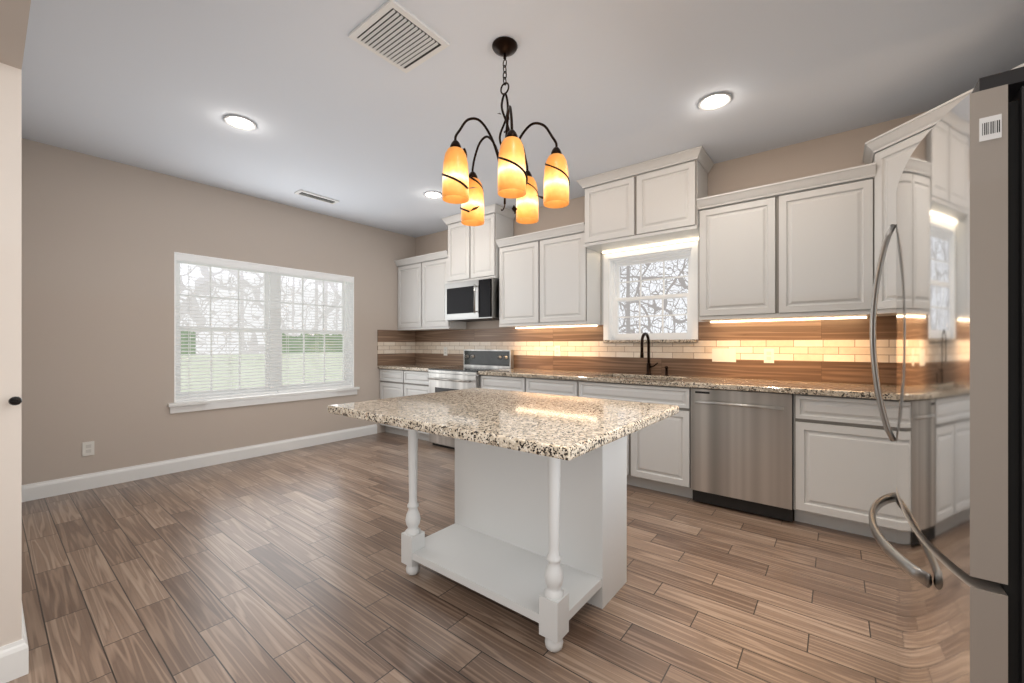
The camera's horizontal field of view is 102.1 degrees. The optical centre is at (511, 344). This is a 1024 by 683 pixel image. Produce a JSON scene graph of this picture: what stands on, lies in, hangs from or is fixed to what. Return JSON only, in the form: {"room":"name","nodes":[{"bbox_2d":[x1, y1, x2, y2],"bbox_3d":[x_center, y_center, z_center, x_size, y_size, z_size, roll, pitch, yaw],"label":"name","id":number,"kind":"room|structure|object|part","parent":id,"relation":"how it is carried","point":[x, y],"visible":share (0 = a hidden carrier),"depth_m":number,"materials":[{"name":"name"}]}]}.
{"room":"kitchen","nodes":[
{"label":"kitchen","id":0,"kind":"room"},
{"bbox_2d":[7,432,899,682],"bbox_3d":[-1.068,1.230,1.765,6.240,0.060,6.720,0,0,38],"label":"floor","id":1,"kind":"structure","parent":0,"point":[289,566],"depth_m":1.99,"materials":[{"name":"brown wood"}]},
{"bbox_2d":[378,367,429,440],"bbox_3d":[-1.202,0.762,5.532,1.055,0.874,0.605,0,0,38],"label":"base cabinet","id":2,"kind":"object","parent":1,"relation":"on","point":[392,383],"depth_m":5.36,"materials":[{"name":"white wood"}]},
{"bbox_2d":[381,363,444,370],"bbox_3d":[-1.210,0.306,5.521,1.057,0.039,0.633,0,0,38],"label":"countertop","id":3,"kind":"structure","parent":2,"relation":"on","point":[388,366],"depth_m":5.45,"materials":[{"name":"beige stone"}]},
{"bbox_2d":[428,349,513,449],"bbox_3d":[-0.506,0.632,4.919,0.780,1.135,0.708,0,0,38],"label":"range","id":4,"kind":"object","parent":1,"relation":"on","point":[465,376],"visible":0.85,"depth_m":4.86,"materials":[{"name":"silver metal"}]},
{"bbox_2d":[481,387,524,391],"bbox_3d":[0.077,0.762,4.529,0.608,0.874,0.605,0,0,38],"label":"base cabinet","id":5,"kind":"object","parent":1,"relation":"on","point":[497,388],"depth_m":4.32,"materials":[{"name":"white wood"}]},
{"bbox_2d":[401,432,626,652],"bbox_3d":[0.007,0.762,2.136,0.955,0.875,0.680,0,0,38],"label":"kitchen island","id":6,"kind":"object","parent":1,"relation":"on","point":[537,531],"depth_m":2.01,"materials":[{"name":"wood"}]},
{"bbox_2d":[327,388,678,463],"bbox_3d":[-0.043,0.305,1.946,1.310,0.038,1.020,0,0,38],"label":"island countertop","id":7,"kind":"structure","parent":6,"relation":"on","point":[549,426],"depth_m":1.67,"materials":[{"name":"beige stone"}]},
{"bbox_2d":[525,391,576,396],"bbox_3d":[0.549,0.762,4.160,0.590,0.874,0.605,0,0,38],"label":"base cabinet","id":8,"kind":"object","parent":1,"relation":"on","point":[543,392],"depth_m":3.95,"materials":[{"name":"white wood"}]},
{"bbox_2d":[577,395,692,498],"bbox_3d":[1.162,0.762,3.678,0.970,0.874,0.605,0,0,38],"label":"base cabinet","id":9,"kind":"object","parent":1,"relation":"on","point":[659,453],"depth_m":3.28,"materials":[{"name":"white wood"}]},
{"bbox_2d":[691,388,793,521],"bbox_3d":[1.772,0.764,3.147,0.637,0.872,0.659,0,0,38],"label":"dishwasher","id":10,"kind":"object","parent":1,"relation":"on","point":[742,450],"visible":0.98,"depth_m":2.91,"materials":[{"name":"silver metal"}]},
{"bbox_2d":[794,415,895,542],"bbox_3d":[2.333,0.762,2.761,0.715,0.874,0.605,0,0,38],"label":"base cabinet","id":11,"kind":"object","parent":1,"relation":"on","point":[842,466],"depth_m":2.59,"materials":[{"name":"white wood"}]},
{"bbox_2d":[409,367,895,422],"bbox_3d":[1.158,0.306,3.102,4.075,0.039,1.533,0,0,38],"label":"countertop","id":12,"kind":"structure","parent":11,"relation":"on","point":[843,400],"depth_m":3.26,"materials":[{"name":"beige stone"}]},
{"bbox_2d":[640,332,668,375],"bbox_3d":[1.298,0.087,3.781,0.213,0.398,0.214,0,0,38],"label":"faucet","id":13,"kind":"object","parent":12,"relation":"on","point":[648,372],"depth_m":3.85,"materials":[{"name":"brown metal"}]},
{"bbox_2d":[415,310,1023,392],"bbox_3d":[0.901,0.043,4.277,5.914,0.486,0.010,0,0,38],"label":"backsplash","id":14,"kind":"structure","parent":12,"relation":"on","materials":[{"name":"brown wood"}]},
{"bbox_2d":[555,346,559,355],"bbox_3d":[0.502,0.070,4.578,0.070,0.115,0.007,0,0,38],"label":"outlet","id":15,"kind":"object","parent":14,"relation":"attached to","point":[557,350],"visible":1,"depth_m":4.57,"materials":[{"name":"white plastic"}]},
{"bbox_2d":[712,348,735,361],"bbox_3d":[1.816,0.092,3.547,0.185,0.115,0.008,0,0,38],"label":"switch","id":16,"kind":"object","parent":14,"relation":"attached to","point":[723,355],"visible":1,"depth_m":3.55,"materials":[{"name":"white plastic"}]},
{"bbox_2d":[764,349,773,362],"bbox_3d":[2.076,0.092,3.344,0.070,0.115,0.007,0,0,38],"label":"outlet","id":17,"kind":"object","parent":14,"relation":"attached to","point":[768,355],"visible":1,"depth_m":3.34,"materials":[{"name":"white plastic"}]},
{"bbox_2d":[868,66,1023,682],"bbox_3d":[1.563,0.310,1.129,0.894,1.780,1.042,0,0,38],"label":"fridge","id":18,"kind":"object","parent":1,"relation":"on","point":[956,556],"visible":1,"depth_m":0.93,"materials":[{"name":"silver metal"}]},
{"bbox_2d":[0,0,926,646],"bbox_3d":[-1.513,-0.188,1.199,5.880,2.775,0.180,0,0,38],"label":"wall","id":19,"kind":"structure","parent":0,"point":[90,246],"depth_m":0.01,"materials":[{"name":"beige paint"}]},
{"bbox_2d":[0,606,28,682],"bbox_3d":[-2.774,1.137,2.279,2.542,0.127,0.036,0,0,38],"label":"baseboard","id":20,"kind":"structure","parent":19,"relation":"attached to","point":[14,660],"depth_m":1.49,"materials":[{"name":"white wood"}]},
{"bbox_2d":[8,396,21,404],"bbox_3d":[-1.772,0.200,1.476,0.056,0.032,0.031,0,0,38],"label":"door knob","id":21,"kind":"object","parent":19,"relation":"attached to","point":[15,400],"visible":0.96,"depth_m":1.46,"materials":[{"name":"black metal"}]},
{"bbox_2d":[82,441,93,456],"bbox_3d":[-3.515,0.865,3.435,0.007,0.115,0.070,0,0,38],"label":"outlet","id":22,"kind":"object","parent":19,"relation":"attached to","point":[87,448],"visible":1,"depth_m":3.43,"materials":[{"name":"white plastic"}]},
{"bbox_2d":[22,424,376,501],"bbox_3d":[-2.807,1.137,4.332,0.016,0.127,3.186,0,0,38],"label":"baseboard","id":23,"kind":"structure","parent":19,"relation":"attached to","point":[39,490],"depth_m":3.88,"materials":[{"name":"white wood"}]},
{"bbox_2d":[167,387,359,413],"bbox_3d":[-2.617,0.597,4.619,0.140,0.097,1.940,0,0,38],"label":"window sill","id":24,"kind":"structure","parent":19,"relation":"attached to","point":[190,406],"depth_m":4.40,"materials":[{"name":"white wood"}]},
{"bbox_2d":[174,252,353,402],"bbox_3d":[-2.667,-0.160,4.658,0.167,1.420,1.840,0,0,38],"label":"window","id":25,"kind":"structure","parent":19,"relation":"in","point":[274,299],"depth_m":4.63,"materials":[{"name":"white"}]},
{"bbox_2d":[176,254,352,400],"bbox_3d":[-2.628,-0.162,4.627,0.058,1.391,1.812,0,0,38],"label":"window blinds","id":26,"kind":"object","parent":25,"relation":"attached to","point":[202,260],"visible":0.88,"depth_m":4.49,"materials":[{"name":"white plastic"}]},
{"bbox_2d":[377,329,415,365],"bbox_3d":[-1.621,0.043,5.844,0.010,0.486,0.633,0,0,38],"label":"backsplash","id":27,"kind":"structure","parent":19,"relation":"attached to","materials":[{"name":"brown wood"}]},
{"bbox_2d":[397,251,468,330],"bbox_3d":[-1.112,-0.687,5.647,1.055,0.975,0.313,0,0,38],"label":"upper cabinet","id":28,"kind":"object","parent":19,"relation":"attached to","point":[421,296],"depth_m":5.53,"materials":[{"name":"white wood"}]},
{"bbox_2d":[441,204,515,286],"bbox_3d":[-0.412,-1.164,5.047,0.886,0.816,0.394,0,0,38],"label":"upper cabinet","id":29,"kind":"object","parent":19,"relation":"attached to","point":[474,252],"depth_m":4.90,"materials":[{"name":"white wood"}]},
{"bbox_2d":[445,278,498,321],"bbox_3d":[-0.429,-0.524,5.025,0.768,0.457,0.447,0,0,38],"label":"over-the-range microwave","id":30,"kind":"object","parent":29,"relation":"attached to","point":[472,300],"visible":0.94,"depth_m":4.83,"materials":[{"name":"silver metal"}]},
{"bbox_2d":[499,224,600,330],"bbox_3d":[0.380,-0.687,4.478,1.108,0.975,0.313,0,0,38],"label":"upper cabinet","id":31,"kind":"object","parent":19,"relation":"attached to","point":[545,281],"depth_m":4.28,"materials":[{"name":"white wood"}]},
{"bbox_2d":[573,146,701,254],"bbox_3d":[1.186,-1.256,3.781,1.124,0.632,0.415,0,0,38],"label":"upper cabinet","id":32,"kind":"object","parent":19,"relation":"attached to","point":[628,208],"depth_m":3.72,"materials":[{"name":"white wood"}]},
{"bbox_2d":[603,241,697,342],"bbox_3d":[1.332,-0.469,4.008,0.910,0.903,0.181,0,0,38],"label":"kitchen window","id":33,"kind":"structure","parent":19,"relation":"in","point":[656,255],"depth_m":4.02,"materials":[{"name":"white wood"}]},
{"label":"glass","id":34,"kind":"part","parent":33,"relation":"part of","materials":[{"name":"clear glass"}]},
{"bbox_2d":[673,63,1023,322],"bbox_3d":[2.192,-0.764,2.685,1.917,1.130,0.898,0,0,38],"label":"upper cabinet","id":35,"kind":"object","parent":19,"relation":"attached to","point":[787,269],"depth_m":2.97,"materials":[{"name":"white wood"}]},
{"bbox_2d":[22,0,1023,237],"bbox_3d":[-1.068,-1.605,1.765,6.240,0.060,6.720,0,0,38],"label":"ceiling","id":36,"kind":"structure","parent":0,"point":[322,100],"depth_m":2.50,"materials":[{"name":"white paint"}]},
{"bbox_2d":[223,115,256,130],"bbox_3d":[-1.925,-1.564,2.932,0.198,0.018,0.198,0,0,38],"label":"recessed light","id":37,"kind":"object","parent":36,"relation":"in","point":[240,122],"visible":1,"depth_m":2.92,"materials":[{"name":"white"}]},
{"bbox_2d":[294,190,338,203],"bbox_3d":[-2.072,-1.562,4.407,0.130,0.023,0.420,0,0,38],"label":"ceiling vent","id":38,"kind":"object","parent":36,"relation":"in","point":[316,196],"visible":1,"depth_m":4.38,"materials":[{"name":"white metal"}]},
{"bbox_2d":[348,0,449,72],"bbox_3d":[-0.578,-1.562,2.131,0.360,0.023,0.360,0,0,38],"label":"ceiling vent","id":39,"kind":"object","parent":36,"relation":"in","point":[397,35],"visible":1,"depth_m":2.10,"materials":[{"name":"white metal"}]},
{"bbox_2d":[424,191,441,198],"bbox_3d":[-0.825,-1.564,4.345,0.198,0.018,0.198,0,0,38],"label":"recessed light","id":40,"kind":"object","parent":36,"relation":"in","point":[433,194],"visible":1,"depth_m":4.32,"materials":[{"name":"white"}]},
{"bbox_2d":[442,36,569,225],"bbox_3d":[-0.043,-1.135,2.198,0.644,0.877,0.648,0,0,38],"label":"chandelier","id":41,"kind":"object","parent":36,"relation":"hanging from","point":[464,189],"visible":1,"depth_m":2.08,"materials":[{"name":"orange glass"}]},
{"bbox_3d":[-0.281,-0.850,2.062,0.132,0.255,0.132,0,0,38],"label":"lamp shade","id":42,"kind":"part","parent":41,"relation":"part of","materials":[{"name":"orange glass"}]},
{"bbox_3d":[-0.225,-0.825,2.374,0.132,0.255,0.132,0,0,38],"label":"lamp shade","id":43,"kind":"part","parent":41,"relation":"part of","materials":[{"name":"orange glass"}]},
{"bbox_3d":[-0.001,-0.825,1.913,0.132,0.255,0.132,0,0,38],"label":"lamp shade","id":44,"kind":"part","parent":41,"relation":"part of","materials":[{"name":"orange glass"}]},
{"bbox_3d":[0.089,-0.850,2.418,0.132,0.255,0.132,0,0,38],"label":"lamp shade","id":45,"kind":"part","parent":41,"relation":"part of","materials":[{"name":"orange glass"}]},
{"bbox_3d":[0.228,-0.850,2.133,0.132,0.255,0.132,0,0,38],"label":"lamp shade","id":46,"kind":"part","parent":41,"relation":"part of","materials":[{"name":"orange glass"}]},
{"bbox_2d":[698,92,731,110],"bbox_3d":[1.311,-1.564,2.677,0.198,0.018,0.198,0,0,38],"label":"recessed light","id":47,"kind":"object","parent":36,"relation":"in","point":[714,101],"visible":0.92,"depth_m":2.66,"materials":[{"name":"white"}]},
{"label":"outside","id":48,"kind":"structure","parent":0,"visible":0},
{"bbox_2d":[180,263,345,391],"bbox_3d":[-9.740,-2.550,10.089,0.001,10.500,28.000,0,0,38],"label":"window panes","id":49,"kind":"structure","parent":48,"point":[254,278],"depth_m":12.40,"materials":[{"name":"white"}]},
{"bbox_2d":[619,259,687,333],"bbox_3d":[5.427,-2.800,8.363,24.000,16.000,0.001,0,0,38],"label":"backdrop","id":50,"kind":"structure","parent":48,"point":[679,322],"depth_m":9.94,"materials":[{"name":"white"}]}
]}

